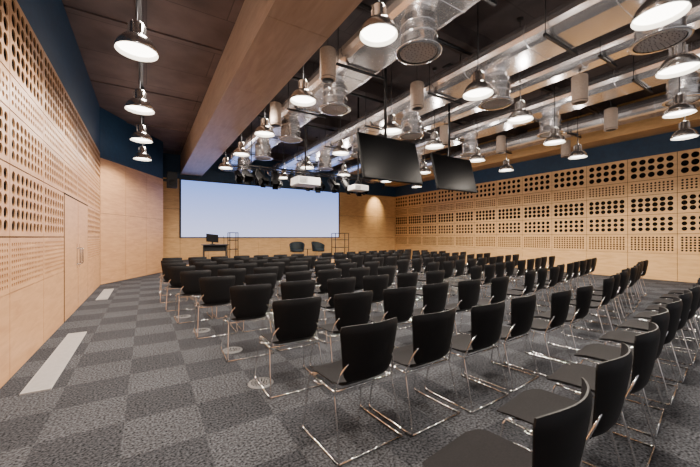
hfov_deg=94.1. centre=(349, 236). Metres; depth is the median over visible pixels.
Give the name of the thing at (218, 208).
projection screen
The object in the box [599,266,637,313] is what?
chair
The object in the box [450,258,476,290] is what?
chair
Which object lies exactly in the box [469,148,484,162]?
pendant lamp
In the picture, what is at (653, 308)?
chair
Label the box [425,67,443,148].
pendant lamp
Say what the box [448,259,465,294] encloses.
chair
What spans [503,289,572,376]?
chair
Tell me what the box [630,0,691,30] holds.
pendant lamp
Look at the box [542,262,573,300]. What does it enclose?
chair
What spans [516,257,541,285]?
chair
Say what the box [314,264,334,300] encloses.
chair
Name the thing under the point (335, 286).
chair
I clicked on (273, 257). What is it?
chair
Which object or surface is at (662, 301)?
chair
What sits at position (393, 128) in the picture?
pendant lamp
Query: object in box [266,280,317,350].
chair
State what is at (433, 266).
chair
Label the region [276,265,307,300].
chair
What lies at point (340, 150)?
pendant lamp
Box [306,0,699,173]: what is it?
air duct
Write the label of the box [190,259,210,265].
chair
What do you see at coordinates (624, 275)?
chair
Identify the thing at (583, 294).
chair
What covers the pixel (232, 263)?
chair
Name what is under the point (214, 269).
chair
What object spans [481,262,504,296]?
chair
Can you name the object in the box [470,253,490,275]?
chair
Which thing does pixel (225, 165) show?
pendant lamp
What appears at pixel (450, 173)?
television
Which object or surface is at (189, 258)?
chair
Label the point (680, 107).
pendant lamp
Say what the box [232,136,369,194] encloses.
stage lights
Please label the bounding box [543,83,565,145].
pendant lamp
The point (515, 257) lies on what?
chair
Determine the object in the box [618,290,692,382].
chair
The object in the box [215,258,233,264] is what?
chair
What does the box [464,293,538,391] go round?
chair
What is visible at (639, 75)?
air duct
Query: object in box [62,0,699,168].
ceiling
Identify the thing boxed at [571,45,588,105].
speaker
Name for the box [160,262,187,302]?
chair
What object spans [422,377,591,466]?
chair
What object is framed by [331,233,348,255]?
equipment rack
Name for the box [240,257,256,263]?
chair
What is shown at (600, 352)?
chair
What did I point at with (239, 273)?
chair
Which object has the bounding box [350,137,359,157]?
air diffuser
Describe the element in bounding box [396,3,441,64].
air diffuser
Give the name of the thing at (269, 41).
ceiling beam
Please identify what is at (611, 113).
speaker
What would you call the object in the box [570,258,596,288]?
chair
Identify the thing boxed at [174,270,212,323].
chair
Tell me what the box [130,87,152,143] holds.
pendant lamp
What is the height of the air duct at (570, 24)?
1.288 m
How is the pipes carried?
attached to the ceiling
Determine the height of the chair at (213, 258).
0.850 m
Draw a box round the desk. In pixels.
[201,234,228,256]
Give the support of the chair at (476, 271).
on the floor
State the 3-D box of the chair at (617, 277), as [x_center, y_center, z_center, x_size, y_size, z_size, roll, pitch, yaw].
[3.845,0.975,5.066,0.552,0.850,0.554,0,0,-43]
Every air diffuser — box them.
[236,156,252,171]
[253,139,272,160]
[278,115,302,142]
[294,165,305,176]
[316,153,332,170]
[319,78,350,115]
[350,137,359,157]
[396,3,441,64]
[399,111,423,139]
[417,153,422,167]
[460,136,477,156]
[478,70,513,110]
[537,111,563,137]
[627,0,694,55]
[661,70,699,106]
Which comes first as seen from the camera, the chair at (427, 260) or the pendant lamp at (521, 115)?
the pendant lamp at (521, 115)
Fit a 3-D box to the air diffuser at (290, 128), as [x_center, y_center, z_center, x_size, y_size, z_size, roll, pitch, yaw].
[-1.593,-2.897,8.721,0.650,0.606,0.650,0,0,-32]
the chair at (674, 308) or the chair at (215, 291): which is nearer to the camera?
the chair at (674, 308)
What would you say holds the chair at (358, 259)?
on the floor
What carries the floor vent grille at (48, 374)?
in the floor
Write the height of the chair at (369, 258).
0.850 m
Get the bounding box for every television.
[356,67,422,184]
[430,63,476,192]
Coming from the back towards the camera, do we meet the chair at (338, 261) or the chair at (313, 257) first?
the chair at (313, 257)
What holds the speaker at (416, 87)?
hanging from the ceiling
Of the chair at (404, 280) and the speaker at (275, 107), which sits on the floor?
the chair at (404, 280)
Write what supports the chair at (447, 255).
on the floor
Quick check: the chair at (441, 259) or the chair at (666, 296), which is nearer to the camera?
the chair at (666, 296)
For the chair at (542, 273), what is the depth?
5.73 m
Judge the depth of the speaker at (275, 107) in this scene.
8.14 m
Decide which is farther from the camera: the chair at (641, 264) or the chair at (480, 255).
the chair at (480, 255)
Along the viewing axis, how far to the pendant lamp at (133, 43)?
4.09 m
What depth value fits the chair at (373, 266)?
7.29 m
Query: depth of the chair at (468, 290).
4.17 m
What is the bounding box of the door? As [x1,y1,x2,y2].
[62,192,87,321]
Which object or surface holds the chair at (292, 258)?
on the floor
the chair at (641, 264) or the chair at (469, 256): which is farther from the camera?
the chair at (469, 256)
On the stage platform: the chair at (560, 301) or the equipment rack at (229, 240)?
the equipment rack at (229, 240)
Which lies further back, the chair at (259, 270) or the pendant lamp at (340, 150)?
the pendant lamp at (340, 150)
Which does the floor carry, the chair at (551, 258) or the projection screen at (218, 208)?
the chair at (551, 258)
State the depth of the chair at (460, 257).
10.04 m
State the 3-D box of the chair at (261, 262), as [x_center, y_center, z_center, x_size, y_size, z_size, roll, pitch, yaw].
[-2.358,0.975,8.162,0.552,0.850,0.554,0,0,-37]
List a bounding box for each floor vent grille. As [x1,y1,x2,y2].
[20,332,86,394]
[96,289,113,299]
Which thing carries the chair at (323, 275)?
on the floor
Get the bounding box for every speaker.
[163,171,176,188]
[270,96,281,126]
[320,45,335,83]
[410,80,423,110]
[440,124,447,145]
[496,135,505,153]
[561,113,570,157]
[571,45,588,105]
[604,70,617,131]
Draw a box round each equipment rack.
[227,232,237,257]
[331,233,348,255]
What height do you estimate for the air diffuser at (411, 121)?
0.606 m
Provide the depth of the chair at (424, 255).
10.48 m
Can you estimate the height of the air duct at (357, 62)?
1.288 m
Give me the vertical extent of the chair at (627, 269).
0.850 m
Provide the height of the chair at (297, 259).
0.850 m
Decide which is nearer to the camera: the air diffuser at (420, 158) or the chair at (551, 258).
the chair at (551, 258)
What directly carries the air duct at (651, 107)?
hanging from the ceiling
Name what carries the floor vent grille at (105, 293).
in the floor
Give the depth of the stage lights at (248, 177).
11.04 m
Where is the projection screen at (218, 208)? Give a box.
[179,178,339,237]
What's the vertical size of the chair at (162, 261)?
0.850 m
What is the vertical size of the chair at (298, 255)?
0.850 m
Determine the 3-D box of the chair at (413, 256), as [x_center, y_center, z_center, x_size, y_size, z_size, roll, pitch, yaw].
[1.947,0.975,10.321,0.552,0.850,0.554,0,0,-42]
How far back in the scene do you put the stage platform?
15.48 m
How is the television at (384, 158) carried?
hanging from the ceiling
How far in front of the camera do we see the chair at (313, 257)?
9.85 m
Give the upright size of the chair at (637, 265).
0.850 m
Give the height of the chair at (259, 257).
0.850 m
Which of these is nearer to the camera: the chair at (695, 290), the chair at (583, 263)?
the chair at (695, 290)
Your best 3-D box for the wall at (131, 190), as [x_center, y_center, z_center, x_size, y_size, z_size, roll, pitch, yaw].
[-7.684,-1.199,12.154,0.819,5.198,5.339,0,0,-13]
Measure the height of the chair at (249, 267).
0.850 m
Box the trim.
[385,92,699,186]
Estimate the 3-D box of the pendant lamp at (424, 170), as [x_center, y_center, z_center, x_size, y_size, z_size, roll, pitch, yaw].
[2.725,-3.374,11.962,0.480,2.048,0.480,0,0,-32]
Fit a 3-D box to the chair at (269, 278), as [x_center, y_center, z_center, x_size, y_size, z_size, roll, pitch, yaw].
[-1.445,0.975,5.101,0.552,0.850,0.554,0,0,-30]
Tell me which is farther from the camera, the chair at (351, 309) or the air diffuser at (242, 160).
the air diffuser at (242, 160)
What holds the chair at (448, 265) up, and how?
on the floor
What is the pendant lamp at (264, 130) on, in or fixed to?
hanging from the ceiling
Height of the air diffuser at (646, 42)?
0.606 m
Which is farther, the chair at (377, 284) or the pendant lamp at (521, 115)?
the pendant lamp at (521, 115)
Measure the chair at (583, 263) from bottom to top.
0.850 m
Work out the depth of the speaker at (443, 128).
9.67 m
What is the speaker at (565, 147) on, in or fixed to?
hanging from the ceiling
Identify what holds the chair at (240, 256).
on the floor
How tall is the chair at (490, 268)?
0.850 m
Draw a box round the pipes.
[257,2,601,153]
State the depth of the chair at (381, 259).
8.90 m
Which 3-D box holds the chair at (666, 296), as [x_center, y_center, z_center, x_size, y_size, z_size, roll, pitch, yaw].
[5.321,0.975,5.176,0.552,0.850,0.554,0,0,-40]
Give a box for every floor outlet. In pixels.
[176,315,190,317]
[193,328,209,332]
[222,347,241,353]
[248,377,273,388]
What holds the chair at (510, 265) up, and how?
on the floor
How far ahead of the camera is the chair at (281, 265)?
7.19 m
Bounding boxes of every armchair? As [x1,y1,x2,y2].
[289,241,304,253]
[311,241,324,253]
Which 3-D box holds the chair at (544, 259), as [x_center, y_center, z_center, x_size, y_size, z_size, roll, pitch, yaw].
[5.327,0.975,9.352,0.552,0.850,0.554,0,0,-43]
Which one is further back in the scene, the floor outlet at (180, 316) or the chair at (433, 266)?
the chair at (433, 266)
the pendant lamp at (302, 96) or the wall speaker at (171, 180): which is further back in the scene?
the wall speaker at (171, 180)
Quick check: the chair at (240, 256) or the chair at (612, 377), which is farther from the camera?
the chair at (240, 256)
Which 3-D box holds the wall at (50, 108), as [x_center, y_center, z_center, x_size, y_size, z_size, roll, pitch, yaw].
[-3.410,-1.199,3.117,0.200,5.198,14.900,0,0,-32]
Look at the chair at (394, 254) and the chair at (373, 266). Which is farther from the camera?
the chair at (394, 254)
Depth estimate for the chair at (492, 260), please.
9.14 m
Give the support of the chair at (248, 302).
on the floor
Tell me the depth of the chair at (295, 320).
2.92 m
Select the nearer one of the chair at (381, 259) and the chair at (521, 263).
the chair at (521, 263)
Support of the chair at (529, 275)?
on the floor
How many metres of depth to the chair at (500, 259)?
9.58 m
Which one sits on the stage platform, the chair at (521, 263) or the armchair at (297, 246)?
the armchair at (297, 246)
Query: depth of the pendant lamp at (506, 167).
11.49 m
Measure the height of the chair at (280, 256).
0.850 m
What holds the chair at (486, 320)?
on the floor
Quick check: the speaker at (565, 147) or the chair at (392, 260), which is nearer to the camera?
the chair at (392, 260)
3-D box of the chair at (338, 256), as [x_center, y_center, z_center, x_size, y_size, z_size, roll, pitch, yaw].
[-0.422,0.975,10.787,0.554,0.850,0.552,0,0,45]
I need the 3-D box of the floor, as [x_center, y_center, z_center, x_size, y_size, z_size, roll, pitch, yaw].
[1.791,1.450,9.550,15.840,0.100,20.300,0,0,-32]
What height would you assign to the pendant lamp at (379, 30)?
1.898 m
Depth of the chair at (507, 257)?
9.98 m
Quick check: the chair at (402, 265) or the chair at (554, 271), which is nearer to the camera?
the chair at (554, 271)
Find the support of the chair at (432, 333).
on the floor
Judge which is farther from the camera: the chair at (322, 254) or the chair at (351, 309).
the chair at (322, 254)
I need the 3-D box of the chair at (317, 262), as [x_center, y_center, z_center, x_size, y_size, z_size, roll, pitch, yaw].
[-0.780,0.975,8.008,0.552,0.850,0.554,0,0,-38]
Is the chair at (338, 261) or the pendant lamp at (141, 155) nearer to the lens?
the chair at (338, 261)
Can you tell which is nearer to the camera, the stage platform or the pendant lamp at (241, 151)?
the pendant lamp at (241, 151)
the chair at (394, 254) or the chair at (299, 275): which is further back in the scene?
the chair at (394, 254)
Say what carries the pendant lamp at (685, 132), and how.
hanging from the ceiling
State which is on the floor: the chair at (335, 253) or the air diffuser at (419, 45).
the chair at (335, 253)
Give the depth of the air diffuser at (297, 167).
14.30 m
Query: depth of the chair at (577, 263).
7.35 m
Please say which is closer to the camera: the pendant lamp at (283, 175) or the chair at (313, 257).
the chair at (313, 257)
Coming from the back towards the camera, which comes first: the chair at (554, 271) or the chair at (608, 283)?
the chair at (554, 271)
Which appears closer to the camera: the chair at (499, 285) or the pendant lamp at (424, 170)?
the chair at (499, 285)
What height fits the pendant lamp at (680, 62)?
2.048 m
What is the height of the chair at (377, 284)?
0.850 m
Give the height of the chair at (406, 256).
0.850 m
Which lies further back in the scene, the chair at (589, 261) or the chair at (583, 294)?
the chair at (589, 261)
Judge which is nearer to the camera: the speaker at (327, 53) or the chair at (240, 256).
the speaker at (327, 53)
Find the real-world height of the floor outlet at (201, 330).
0.011 m
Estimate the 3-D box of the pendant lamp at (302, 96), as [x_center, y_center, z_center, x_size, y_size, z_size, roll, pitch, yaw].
[-0.863,-3.449,6.005,0.480,1.898,0.480,0,0,-32]
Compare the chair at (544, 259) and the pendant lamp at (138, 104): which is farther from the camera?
the chair at (544, 259)
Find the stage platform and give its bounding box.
[183,255,346,265]
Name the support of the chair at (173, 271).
on the floor
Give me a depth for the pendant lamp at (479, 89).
5.34 m
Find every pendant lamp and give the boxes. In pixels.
[114,0,158,61]
[124,61,154,114]
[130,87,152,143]
[133,116,151,160]
[219,150,232,169]
[233,133,249,156]
[255,108,274,136]
[279,142,287,178]
[290,65,315,105]
[300,156,313,168]
[332,115,348,155]
[338,165,349,175]
[359,0,397,46]
[381,63,401,134]
[412,184,421,187]
[420,132,430,173]
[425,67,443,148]
[463,2,493,100]
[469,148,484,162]
[499,130,513,171]
[507,16,533,123]
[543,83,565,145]
[568,109,587,158]
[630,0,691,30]
[655,42,699,78]
[662,76,697,118]
[670,116,698,140]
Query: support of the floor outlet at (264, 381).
on the floor
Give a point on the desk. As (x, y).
(211, 238)
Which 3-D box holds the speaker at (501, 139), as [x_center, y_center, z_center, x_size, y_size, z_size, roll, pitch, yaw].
[5.068,-3.607,10.949,0.298,1.581,0.298,0,0,-32]
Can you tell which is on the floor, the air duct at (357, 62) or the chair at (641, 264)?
the chair at (641, 264)
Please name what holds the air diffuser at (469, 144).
attached to the air duct at (639, 75)
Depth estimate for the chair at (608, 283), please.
4.41 m
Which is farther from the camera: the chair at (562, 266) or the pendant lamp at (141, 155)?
the pendant lamp at (141, 155)
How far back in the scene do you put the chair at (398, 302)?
3.54 m
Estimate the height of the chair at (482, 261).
0.850 m
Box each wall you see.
[0,0,99,387]
[100,107,162,284]
[163,153,394,259]
[395,126,699,282]
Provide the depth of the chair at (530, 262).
8.24 m
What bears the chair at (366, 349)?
on the floor
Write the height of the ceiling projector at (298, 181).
2.865 m
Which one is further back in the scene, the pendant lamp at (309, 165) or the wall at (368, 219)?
the wall at (368, 219)
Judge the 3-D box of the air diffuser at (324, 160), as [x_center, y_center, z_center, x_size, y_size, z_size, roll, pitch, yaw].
[-0.963,-2.897,12.487,0.650,0.606,0.650,0,0,-32]
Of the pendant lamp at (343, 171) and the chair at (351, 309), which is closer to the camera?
the chair at (351, 309)
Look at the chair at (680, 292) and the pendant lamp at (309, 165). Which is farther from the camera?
the pendant lamp at (309, 165)
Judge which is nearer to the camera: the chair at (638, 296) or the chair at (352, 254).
the chair at (638, 296)
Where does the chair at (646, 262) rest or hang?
on the floor
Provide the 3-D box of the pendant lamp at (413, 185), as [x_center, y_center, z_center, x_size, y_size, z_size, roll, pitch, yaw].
[3.144,-3.374,15.348,0.480,2.048,0.480,0,0,-32]
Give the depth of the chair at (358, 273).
5.86 m
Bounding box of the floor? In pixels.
[0,261,699,466]
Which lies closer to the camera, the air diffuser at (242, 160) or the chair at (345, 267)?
the chair at (345, 267)
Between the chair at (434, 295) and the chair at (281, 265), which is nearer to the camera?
the chair at (434, 295)
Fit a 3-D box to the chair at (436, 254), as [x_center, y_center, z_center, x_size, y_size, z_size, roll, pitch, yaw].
[2.808,0.975,11.167,0.554,0.850,0.552,0,0,45]
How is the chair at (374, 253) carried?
on the floor
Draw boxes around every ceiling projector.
[291,124,319,187]
[348,97,368,191]
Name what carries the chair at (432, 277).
on the floor
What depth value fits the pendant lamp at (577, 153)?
9.58 m
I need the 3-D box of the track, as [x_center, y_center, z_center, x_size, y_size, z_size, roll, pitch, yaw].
[-2.734,-3.705,4.187,0.080,0.110,16.000,0,0,-32]
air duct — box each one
[220,0,496,171]
[267,0,642,175]
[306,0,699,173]
[328,39,699,179]
[367,94,699,183]
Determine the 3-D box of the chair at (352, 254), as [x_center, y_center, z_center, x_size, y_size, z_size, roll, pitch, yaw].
[0.009,0.975,11.205,0.552,0.850,0.554,0,0,-44]
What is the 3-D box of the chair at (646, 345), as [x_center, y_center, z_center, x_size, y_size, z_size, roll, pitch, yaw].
[1.674,0.975,2.161,0.552,0.850,0.554,0,0,-40]
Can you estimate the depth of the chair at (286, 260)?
8.34 m
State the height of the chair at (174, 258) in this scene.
0.850 m
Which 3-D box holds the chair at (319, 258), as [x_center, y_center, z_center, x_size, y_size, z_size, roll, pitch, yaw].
[-0.829,0.975,9.106,0.552,0.850,0.555,0,0,-39]
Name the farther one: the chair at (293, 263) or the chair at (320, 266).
the chair at (293, 263)
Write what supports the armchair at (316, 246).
on the stage platform
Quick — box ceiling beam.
[180,0,362,175]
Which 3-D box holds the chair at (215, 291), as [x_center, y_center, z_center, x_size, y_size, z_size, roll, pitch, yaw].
[-1.969,0.975,4.778,0.552,0.850,0.554,0,0,-30]
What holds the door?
in the wall at (50, 108)
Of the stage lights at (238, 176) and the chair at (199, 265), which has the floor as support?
the chair at (199, 265)
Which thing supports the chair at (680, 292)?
on the floor
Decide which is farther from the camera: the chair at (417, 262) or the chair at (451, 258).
the chair at (451, 258)
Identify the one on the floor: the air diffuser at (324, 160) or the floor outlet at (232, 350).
the floor outlet at (232, 350)
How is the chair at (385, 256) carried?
on the floor
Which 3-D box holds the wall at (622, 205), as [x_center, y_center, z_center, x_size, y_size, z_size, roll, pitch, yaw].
[8.439,-1.500,13.527,0.250,5.800,20.000,0,0,-32]
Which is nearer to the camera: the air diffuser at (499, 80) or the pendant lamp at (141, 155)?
the air diffuser at (499, 80)
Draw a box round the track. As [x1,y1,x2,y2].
[138,0,143,124]
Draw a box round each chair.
[159,260,182,295]
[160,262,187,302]
[161,257,181,289]
[165,266,196,311]
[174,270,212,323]
[188,257,206,265]
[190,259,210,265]
[190,261,216,299]
[194,276,237,338]
[198,264,229,307]
[211,256,228,260]
[212,268,245,318]
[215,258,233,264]
[221,284,274,361]
[223,260,243,268]
[234,255,249,259]
[234,263,257,283]
[237,273,276,331]
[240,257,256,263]
[249,259,267,266]
[254,255,268,259]
[254,266,278,311]
[254,296,324,398]
[263,256,279,284]
[264,262,284,299]
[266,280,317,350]
[272,258,289,291]
[272,271,311,320]
[274,254,286,280]
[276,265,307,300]
[280,261,308,292]
[282,256,297,281]
[284,254,303,276]
[296,258,311,279]
[302,317,402,465]
[303,255,315,269]
[310,290,372,367]
[312,257,331,288]
[312,260,330,295]
[313,253,331,272]
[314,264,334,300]
[314,269,341,320]
[319,277,355,343]
[326,262,356,299]
[331,252,343,263]
[334,267,371,311]
[335,254,346,267]
[335,259,350,268]
[349,253,358,262]
[352,255,363,267]
[361,253,370,264]
[361,255,376,267]
[362,266,395,311]
[363,261,379,291]
[363,274,388,322]
[367,286,416,367]
[369,308,460,435]
[373,252,381,256]
[373,257,383,266]
[376,272,417,329]
[380,254,388,265]
[387,256,396,285]
[392,253,399,278]
[394,255,409,283]
[394,259,408,287]
[394,282,448,347]
[408,255,421,277]
[408,258,422,290]
[409,270,444,319]
[416,262,439,300]
[419,257,433,288]
[421,253,440,274]
[422,254,430,267]
[422,256,446,282]
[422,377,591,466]
[425,301,508,412]
[442,253,449,260]
[442,279,480,334]
[443,255,457,284]
[443,260,455,297]
[447,255,466,282]
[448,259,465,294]
[448,265,481,311]
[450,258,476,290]
[454,254,474,280]
[459,276,509,334]
[463,257,487,288]
[464,253,483,278]
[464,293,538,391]
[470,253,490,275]
[481,255,503,277]
[481,256,496,286]
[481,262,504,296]
[481,264,495,298]
[485,261,514,298]
[497,342,632,466]
[503,270,535,321]
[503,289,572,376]
[504,259,525,286]
[505,254,519,280]
[505,255,510,281]
[507,259,534,289]
[509,267,547,313]
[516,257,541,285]
[523,256,546,285]
[531,284,592,362]
[532,264,564,306]
[533,266,559,311]
[537,256,554,278]
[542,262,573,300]
[546,322,659,466]
[549,261,579,297]
[557,260,586,295]
[562,276,613,342]
[563,259,591,289]
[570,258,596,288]
[573,273,620,332]
[573,307,669,436]
[585,270,627,325]
[588,268,629,318]
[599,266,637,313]
[599,297,682,405]
[608,264,639,308]
[615,263,642,303]
[618,261,643,299]
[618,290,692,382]
[621,260,648,296]
[632,284,699,365]
[645,279,699,351]
[652,278,699,339]
[659,294,699,330]
[668,290,699,321]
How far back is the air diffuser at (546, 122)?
8.72 m
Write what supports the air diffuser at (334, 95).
attached to the air duct at (357, 62)
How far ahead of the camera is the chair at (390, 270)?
6.17 m
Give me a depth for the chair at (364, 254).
11.40 m
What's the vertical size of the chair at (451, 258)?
0.850 m
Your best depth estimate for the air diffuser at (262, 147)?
10.58 m
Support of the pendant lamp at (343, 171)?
hanging from the ceiling
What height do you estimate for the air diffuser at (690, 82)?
0.606 m
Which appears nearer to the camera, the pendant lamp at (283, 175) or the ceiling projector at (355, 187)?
the ceiling projector at (355, 187)

